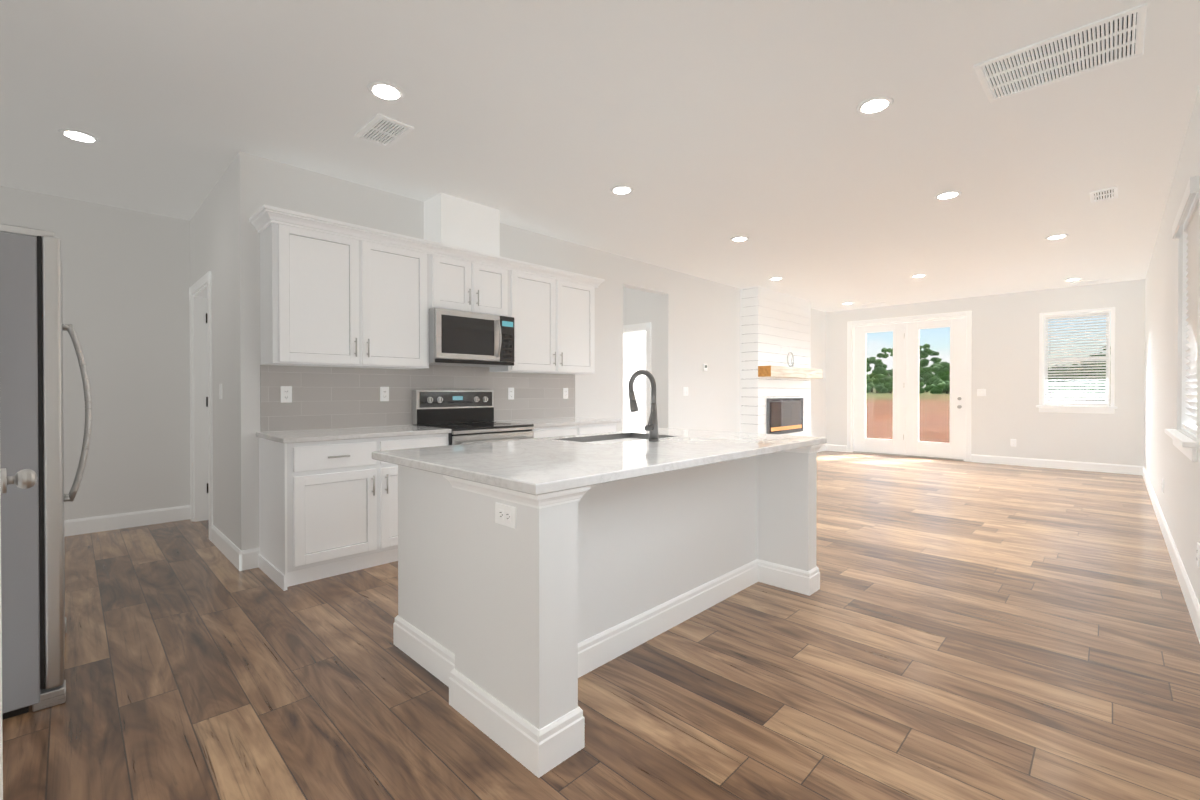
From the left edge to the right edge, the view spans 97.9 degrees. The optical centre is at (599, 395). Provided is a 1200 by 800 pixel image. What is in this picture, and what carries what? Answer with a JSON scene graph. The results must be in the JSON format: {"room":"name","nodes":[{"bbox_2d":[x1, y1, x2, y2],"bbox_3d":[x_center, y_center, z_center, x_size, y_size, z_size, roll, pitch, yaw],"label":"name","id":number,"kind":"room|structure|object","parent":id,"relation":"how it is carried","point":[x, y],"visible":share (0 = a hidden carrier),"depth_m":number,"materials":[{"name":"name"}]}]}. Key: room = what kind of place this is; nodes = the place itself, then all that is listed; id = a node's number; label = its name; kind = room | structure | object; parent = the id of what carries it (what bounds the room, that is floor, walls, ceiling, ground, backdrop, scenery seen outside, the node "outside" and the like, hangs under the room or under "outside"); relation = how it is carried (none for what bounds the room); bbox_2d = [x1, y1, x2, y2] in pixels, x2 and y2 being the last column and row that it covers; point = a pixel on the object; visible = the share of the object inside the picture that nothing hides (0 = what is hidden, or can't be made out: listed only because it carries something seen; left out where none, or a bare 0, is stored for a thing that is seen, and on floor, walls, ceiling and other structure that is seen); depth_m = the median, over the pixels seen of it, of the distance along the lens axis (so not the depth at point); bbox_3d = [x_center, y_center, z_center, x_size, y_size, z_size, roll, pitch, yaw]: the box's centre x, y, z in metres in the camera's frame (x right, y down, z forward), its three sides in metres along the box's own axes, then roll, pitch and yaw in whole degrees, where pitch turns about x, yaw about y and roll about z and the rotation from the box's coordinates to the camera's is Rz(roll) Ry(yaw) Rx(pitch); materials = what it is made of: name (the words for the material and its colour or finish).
{"room":"kitchen","nodes":[
{"label":"kitchen","id":0,"kind":"room"},
{"bbox_2d":[0,86,1199,604],"bbox_3d":[0.221,-0.236,5.134,7.805,2.780,14.040,0,1,45],"label":"wall","id":1,"kind":"structure","parent":0,"point":[130,278],"depth_m":4.69,"materials":[{"name":"white paint"}]},
{"bbox_2d":[0,468,37,799],"bbox_3d":[-1.826,-0.046,1.592,0.803,2.428,0.169,0,1,45],"label":"door","id":2,"kind":"structure","parent":1,"relation":"in","point":[25,479],"depth_m":1.36,"materials":[{"name":"white metal"}]},
{"bbox_2d":[64,503,195,536],"bbox_3d":[-4.399,1.095,4.290,0.014,0.130,1.665,0,1,45],"label":"baseboard","id":3,"kind":"structure","parent":1,"relation":"attached to","point":[163,515],"depth_m":4.57,"materials":[{"name":"white wood"}]},
{"bbox_2d":[219,384,221,398],"bbox_3d":[-2.837,-0.027,3.905,0.070,0.115,0.011,0,1,45],"label":"light switch","id":4,"kind":"object","parent":1,"relation":"attached to","point":[220,391],"visible":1,"depth_m":3.89,"materials":[{"name":"white plastic"}]},
{"bbox_2d":[257,216,432,368],"bbox_3d":[-1.812,-0.667,3.807,0.318,0.918,1.066,0,1,45],"label":"upper cabinet","id":5,"kind":"object","parent":1,"relation":"attached to","point":[334,293],"depth_m":3.62,"materials":[{"name":"white wood"}]},
{"bbox_2d":[260,365,574,431],"bbox_3d":[-1.287,0.151,4.584,0.008,0.814,2.903,0,1,45],"label":"backsplash","id":6,"kind":"structure","parent":1,"relation":"attached to","point":[332,397],"depth_m":4.11,"materials":[{"name":"tile"}]},
{"bbox_2d":[281,386,291,402],"bbox_3d":[-2.191,-0.005,3.651,0.009,0.115,0.070,0,1,45],"label":"outlet","id":7,"kind":"object","parent":6,"relation":"attached to","point":[286,394],"visible":1,"depth_m":3.65,"materials":[{"name":"white plastic"}]},
{"bbox_2d":[380,387,388,400],"bbox_3d":[-1.707,-0.009,4.143,0.009,0.115,0.070,0,1,45],"label":"outlet","id":8,"kind":"object","parent":6,"relation":"attached to","point":[384,393],"visible":1,"depth_m":4.14,"materials":[{"name":"white plastic"}]},
{"bbox_2d":[508,388,513,399],"bbox_3d":[-0.852,-0.015,5.013,0.009,0.115,0.070,0,1,45],"label":"outlet","id":9,"kind":"object","parent":6,"relation":"attached to","point":[510,393],"visible":1,"depth_m":5.01,"materials":[{"name":"white plastic"}]},
{"bbox_2d":[563,388,567,398],"bbox_3d":[-0.361,-0.018,5.512,0.009,0.115,0.070,0,1,45],"label":"outlet","id":10,"kind":"object","parent":6,"relation":"attached to","point":[565,393],"visible":1,"depth_m":5.51,"materials":[{"name":"white plastic"}]},
{"bbox_2d":[433,248,480,312],"bbox_3d":[-1.282,-0.906,4.344,0.318,0.448,0.445,0,1,45],"label":"upper cabinet","id":11,"kind":"object","parent":1,"relation":"attached to","point":[456,277],"depth_m":4.25,"materials":[{"name":"white wood"}]},
{"bbox_2d":[429,308,513,366],"bbox_3d":[-1.125,-0.468,4.409,0.456,0.422,0.748,0,1,45],"label":"microwave","id":12,"kind":"object","parent":11,"relation":"attached to","point":[460,338],"visible":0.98,"depth_m":4.24,"materials":[{"name":"silver metal"}]},
{"bbox_2d":[481,260,512,316],"bbox_3d":[-1.066,-0.907,4.564,0.318,0.448,0.445,0,1,45],"label":"upper cabinet","id":13,"kind":"object","parent":1,"relation":"attached to","point":[496,279],"depth_m":4.52,"materials":[{"name":"white wood"}]},
{"bbox_2d":[489,264,596,373],"bbox_3d":[-0.530,-0.676,5.111,0.318,0.918,1.083,0,1,45],"label":"upper cabinet","id":14,"kind":"object","parent":1,"relation":"attached to","point":[554,316],"depth_m":4.96,"materials":[{"name":"white wood"}]},
{"bbox_2d":[623,322,650,424],"bbox_3d":[0.287,0.080,7.472,1.225,2.115,0.138,0,1,45],"label":"door frame","id":15,"kind":"structure","parent":1,"relation":"attached to","point":[640,327],"depth_m":7.03,"materials":[{"name":"white wood"}]},
{"bbox_2d":[683,387,687,395],"bbox_3d":[1.162,-0.050,7.072,0.011,0.115,0.116,0,1,45],"label":"light switch","id":16,"kind":"object","parent":1,"relation":"attached to","point":[685,391],"visible":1,"depth_m":7.06,"materials":[{"name":"white plastic"}]},
{"bbox_2d":[828,444,846,451],"bbox_3d":[4.697,1.051,10.368,0.385,0.130,0.014,0,1,45],"label":"baseboard","id":17,"kind":"structure","parent":1,"relation":"attached to","point":[831,447],"depth_m":10.35,"materials":[{"name":"white wood"}]},
{"bbox_2d":[851,316,966,460],"bbox_3d":[5.594,-0.116,9.564,1.852,2.475,0.150,0,1,45],"label":"doors","id":18,"kind":"structure","parent":1,"relation":"in","point":[905,442],"depth_m":9.52,"materials":[{"name":"white wood"}]},
{"bbox_2d":[847,311,971,461],"bbox_3d":[5.550,-0.153,9.518,2.000,2.550,0.018,0,1,45],"label":"door frame","id":19,"kind":"structure","parent":1,"relation":"attached to","point":[969,313],"depth_m":9.09,"materials":[{"name":"white wood"}]},
{"bbox_2d":[977,389,985,395],"bbox_3d":[6.364,-0.042,8.721,0.116,0.115,0.011,0,1,45],"label":"light switch","id":20,"kind":"object","parent":1,"relation":"attached to","point":[981,392],"visible":1,"depth_m":8.72,"materials":[{"name":"white plastic"}]},
{"bbox_2d":[1011,439,1015,446],"bbox_3d":[6.668,0.770,8.430,0.070,0.115,0.009,0,1,45],"label":"electrical outlet","id":21,"kind":"object","parent":1,"relation":"attached to","point":[1013,442],"visible":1,"depth_m":8.43,"materials":[{"name":"white plastic"}]},
{"bbox_2d":[971,454,1139,474],"bbox_3d":[6.975,1.067,8.128,1.985,0.130,0.014,0,1,45],"label":"baseboard","id":22,"kind":"structure","parent":1,"relation":"attached to","point":[1058,464],"depth_m":8.03,"materials":[{"name":"white wood"}]},
{"bbox_2d":[1036,307,1116,413],"bbox_3d":[7.179,-0.506,7.889,0.904,1.550,0.055,0,1,45],"label":"window frame","id":23,"kind":"structure","parent":1,"relation":"attached to","point":[1042,408],"depth_m":7.84,"materials":[{"name":"white wood"}]},
{"bbox_2d":[1043,311,1110,405],"bbox_3d":[7.245,-0.536,7.957,0.746,1.392,0.133,0,1,45],"label":"window","id":24,"kind":"structure","parent":1,"relation":"in","point":[1044,381],"depth_m":7.96,"materials":[{"name":"white plastic"}]},
{"bbox_2d":[1045,312,1108,404],"bbox_3d":[7.225,-0.537,7.936,0.714,1.362,0.068,0,1,45],"label":"window blinds","id":25,"kind":"object","parent":24,"relation":"attached to","point":[1097,348],"visible":1,"depth_m":7.92,"materials":[{"name":"white plastic"}]},
{"bbox_2d":[1140,466,1199,642],"bbox_3d":[2.892,1.108,2.518,0.014,0.130,13.740,0,1,45],"label":"baseboard","id":26,"kind":"structure","parent":1,"relation":"attached to","point":[1193,606],"depth_m":3.34,"materials":[{"name":"white wood"}]},
{"bbox_2d":[1165,429,1197,461],"bbox_3d":[3.508,0.291,3.169,0.055,0.105,1.300,0,1,45],"label":"window sill","id":27,"kind":"structure","parent":1,"relation":"attached to","point":[1187,446],"depth_m":2.88,"materials":[{"name":"white wood"}]},
{"bbox_2d":[1181,192,1198,437],"bbox_3d":[3.583,-0.456,3.090,0.115,1.382,1.192,0,1,45],"label":"window","id":28,"kind":"structure","parent":1,"relation":"in","point":[1185,419],"depth_m":3.54,"materials":[{"name":"white"}]},
{"bbox_2d":[1172,176,1198,433],"bbox_3d":[3.545,-0.464,3.127,0.108,1.366,1.164,0,1,45],"label":"window blinds","id":29,"kind":"object","parent":28,"relation":"attached to","point":[1191,228],"visible":0.9,"depth_m":3.26,"materials":[{"name":"white plastic"}]},
{"bbox_2d":[1197,542,1199,567],"bbox_3d":[2.984,0.798,2.608,0.009,0.115,0.070,0,1,45],"label":"electrical outlet","id":30,"kind":"object","parent":1,"relation":"attached to","point":[1198,554],"visible":1,"depth_m":2.58,"materials":[{"name":"white plastic"}]},
{"bbox_2d":[0,0,1199,311],"bbox_3d":[0.189,-1.676,5.127,7.955,0.100,14.100,0,1,45],"label":"ceiling","id":31,"kind":"structure","parent":0,"point":[706,130],"depth_m":3.09,"materials":[{"name":"white paint"}]},
{"bbox_2d":[58,129,99,142],"bbox_3d":[-3.237,-1.608,3.251,0.184,0.007,0.184,0,1,45],"label":"recessed light","id":32,"kind":"object","parent":31,"relation":"in","point":[77,135],"visible":1,"depth_m":3.23,"materials":[{"name":"white"}]},
{"bbox_2d":[354,114,413,147],"bbox_3d":[-1.320,-1.605,3.190,0.360,0.013,0.220,0,1,45],"label":"ceiling vent","id":33,"kind":"object","parent":31,"relation":"in","point":[382,130],"visible":0.96,"depth_m":3.17,"materials":[{"name":"white metal"}]},
{"bbox_2d":[367,81,404,100],"bbox_3d":[-1.132,-1.605,2.767,0.184,0.007,0.184,0,1,45],"label":"recessed light","id":34,"kind":"object","parent":31,"relation":"in","point":[383,90],"visible":1,"depth_m":2.76,"materials":[{"name":"white"}]},
{"bbox_2d":[610,185,632,193],"bbox_3d":[0.171,-1.614,4.122,0.184,0.007,0.184,0,1,45],"label":"recessed light","id":35,"kind":"object","parent":31,"relation":"in","point":[621,189],"visible":1,"depth_m":4.10,"materials":[{"name":"white"}]},
{"bbox_2d":[731,236,748,240],"bbox_3d":[1.454,-1.624,5.441,0.184,0.007,0.184,0,1,45],"label":"recessed light","id":36,"kind":"object","parent":31,"relation":"in","point":[740,238],"visible":0.98,"depth_m":5.41,"materials":[{"name":"white"}]},
{"bbox_2d":[769,277,781,279],"bbox_3d":[2.477,-1.638,7.366,0.184,0.007,0.184,0,1,45],"label":"recessed light","id":37,"kind":"object","parent":31,"relation":"in","point":[776,278],"visible":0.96,"depth_m":7.33,"materials":[{"name":"white plastic"}]},
{"bbox_2d":[856,96,893,113],"bbox_3d":[1.525,-1.606,2.903,0.184,0.007,0.184,0,1,45],"label":"recessed light","id":38,"kind":"object","parent":31,"relation":"in","point":[874,105],"visible":1,"depth_m":2.89,"materials":[{"name":"white"}]},
{"bbox_2d":[911,274,925,276],"bbox_3d":[4.384,-1.637,7.188,0.184,0.007,0.184,0,1,45],"label":"recessed light","id":39,"kind":"object","parent":31,"relation":"in","point":[921,275],"visible":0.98,"depth_m":7.14,"materials":[{"name":"white"}]},
{"bbox_2d":[934,191,961,198],"bbox_3d":[2.815,-1.615,4.229,0.184,0.007,0.184,0,1,45],"label":"recessed light","id":40,"kind":"object","parent":31,"relation":"in","point":[947,194],"visible":1,"depth_m":4.22,"materials":[{"name":"white"}]},
{"bbox_2d":[1045,234,1068,238],"bbox_3d":[4.693,-1.623,5.370,0.184,0.007,0.184,0,1,45],"label":"recessed light","id":41,"kind":"object","parent":31,"relation":"in","point":[1058,236],"visible":0.98,"depth_m":5.34,"materials":[{"name":"white"}]},
{"bbox_2d":[974,3,1146,102],"bbox_3d":[2.185,-1.600,2.500,0.585,0.012,0.450,0,1,45],"label":"ceiling vent","id":42,"kind":"object","parent":31,"relation":"in","point":[1106,42],"visible":1,"depth_m":2.47,"materials":[{"name":"white metal"}]},
{"bbox_2d":[1064,278,1081,280],"bbox_3d":[6.715,-1.638,7.420,0.184,0.007,0.184,0,1,45],"label":"recessed light","id":43,"kind":"object","parent":31,"relation":"in","point":[1073,279],"visible":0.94,"depth_m":7.39,"materials":[{"name":"white plastic"}]},
{"bbox_2d":[1072,278,1109,283],"bbox_3d":[7.040,-1.636,7.500,0.400,0.014,0.090,0,1,45],"label":"ceiling vent","id":44,"kind":"object","parent":31,"relation":"in","point":[1091,280],"visible":1,"depth_m":7.49,"materials":[{"name":"white metal"}]},
{"bbox_2d":[1090,187,1117,202],"bbox_3d":[4.060,-1.612,4.212,0.160,0.012,0.300,0,1,45],"label":"ceiling vent","id":45,"kind":"object","parent":31,"relation":"in","point":[1104,194],"visible":1,"depth_m":4.19,"materials":[{"name":"white metal"}]},
{"bbox_2d":[2,451,1199,799],"bbox_3d":[0.189,1.204,5.148,7.955,0.100,14.100,0,1,45],"label":"floor","id":46,"kind":"structure","parent":0,"point":[964,631],"depth_m":2.17,"materials":[{"name":"brown wood"}]},
{"bbox_2d":[0,224,91,719],"bbox_3d":[-2.626,0.279,2.038,0.910,1.794,0.928,0,1,45],"label":"refrigerator","id":47,"kind":"object","parent":46,"relation":"on","point":[33,327],"visible":1,"depth_m":1.93,"materials":[{"name":"grey metal"}]},
{"bbox_2d":[258,437,393,590],"bbox_3d":[-1.868,0.724,3.546,0.618,0.882,0.626,0,1,45],"label":"base cabinet","id":48,"kind":"object","parent":46,"relation":"on","point":[328,509],"depth_m":3.32,"materials":[{"name":"white wood"}]},
{"bbox_2d":[256,417,620,442],"bbox_3d":[-1.057,0.261,4.352,0.645,0.030,2.953,0,1,45],"label":"countertop","id":49,"kind":"structure","parent":48,"relation":"on","point":[298,436],"depth_m":3.67,"materials":[{"name":"stone"}]},
{"bbox_2d":[394,433,448,561],"bbox_3d":[-1.543,0.721,3.878,0.618,0.882,0.598,0,1,45],"label":"base cabinet","id":50,"kind":"object","parent":46,"relation":"on","point":[429,440],"depth_m":3.65,"materials":[{"name":"white wood"}]},
{"bbox_2d":[412,390,533,444],"bbox_3d":[-1.030,0.557,4.323,0.718,1.204,0.748,0,1,45],"label":"range","id":51,"kind":"object","parent":46,"relation":"on","point":[466,416],"visible":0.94,"depth_m":4.34,"materials":[{"name":"black metal"}]},
{"bbox_2d":[532,425,585,437],"bbox_3d":[-0.587,0.714,4.849,0.618,0.882,0.615,0,1,45],"label":"base cabinet","id":52,"kind":"object","parent":46,"relation":"on","point":[540,432],"depth_m":4.64,"materials":[{"name":"white wood"}]},
{"bbox_2d":[586,423,615,433],"bbox_3d":[-0.258,0.712,5.184,0.618,0.882,0.611,0,1,45],"label":"base cabinet","id":53,"kind":"object","parent":46,"relation":"on","point":[604,427],"depth_m":5.02,"materials":[{"name":"white wood"}]},
{"bbox_2d":[393,438,823,777],"bbox_3d":[0.161,0.732,2.776,1.169,0.877,2.188,0,1,45],"label":"kitchen island","id":54,"kind":"object","parent":46,"relation":"on","point":[508,636],"visible":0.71,"depth_m":2.24,"materials":[{"name":"white wood"}]},
{"bbox_2d":[495,502,515,528],"bbox_3d":[-0.316,0.401,1.743,0.115,0.070,0.009,0,1,45],"label":"outlet","id":55,"kind":"object","parent":54,"relation":"attached to","point":[505,515],"visible":1,"depth_m":1.74,"materials":[{"name":"white plastic"}]},
{"bbox_2d":[372,428,826,494],"bbox_3d":[0.156,0.275,2.776,1.205,0.035,2.220,0,1,45],"label":"island countertop","id":56,"kind":"structure","parent":54,"relation":"on","point":[538,466],"depth_m":2.26,"materials":[{"name":"stone"}]},
{"bbox_2d":[628,370,658,441],"bbox_3d":[0.232,0.056,2.939,0.218,0.398,0.094,0,1,45],"label":"faucet","id":57,"kind":"object","parent":56,"relation":"on","point":[651,427],"visible":1,"depth_m":2.89,"materials":[{"name":"grey metal"}]},
{"bbox_2d":[740,286,810,435],"bbox_3d":[2.950,-0.262,8.681,0.303,2.780,1.914,0,1,45],"label":"fireplace surround","id":58,"kind":"structure","parent":0,"point":[771,321],"depth_m":8.15,"materials":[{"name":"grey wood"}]},
{"bbox_2d":[766,398,803,433],"bbox_3d":[3.035,0.337,8.528,0.036,0.575,1.280,0,1,45],"label":"electric fireplace","id":59,"kind":"object","parent":58,"relation":"attached to","point":[784,415],"visible":0.92,"depth_m":8.45,"materials":[{"name":"grey"}]},
{"bbox_2d":[758,365,822,378],"bbox_3d":[3.134,-0.363,8.501,0.209,0.165,1.934,0,1,45],"label":"mantel shelf","id":60,"kind":"object","parent":58,"relation":"attached to","point":[784,372],"visible":1,"depth_m":8.21,"materials":[{"name":"brown wood"}]},
{"bbox_2d":[787,352,793,366],"bbox_3d":[3.090,-0.571,8.463,0.103,0.248,0.269,0,1,45],"label":"rings","id":61,"kind":"object","parent":60,"relation":"on","point":[791,360],"visible":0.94,"depth_m":8.44,"materials":[{"name":"silver metal"}]},
{"bbox_2d":[818,444,827,451],"bbox_3d":[4.033,1.053,9.999,0.014,0.130,1.470,0,1,45],"label":"baseboard","id":62,"kind":"structure","parent":58,"relation":"attached to","point":[825,447],"depth_m":10.46,"materials":[{"name":"white wood"}]},
{"label":"outside","id":63,"kind":"structure","parent":0,"visible":0},
{"bbox_2d":[866,388,1105,442],"bbox_3d":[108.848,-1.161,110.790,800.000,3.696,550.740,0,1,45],"label":"ground","id":64,"kind":"structure","parent":63,"point":[880,424],"depth_m":28.97,"materials":[{"name":"brown soil"}]},
{"bbox_2d":[866,343,1110,393],"bbox_3d":[-0.434,-6.113,69.927,366.053,14.592,225.191,0,1,45],"label":"trees","id":65,"kind":"object","parent":64,"relation":"on","point":[942,367],"depth_m":122.08,"materials":[{"name":"green plant"}]}
]}

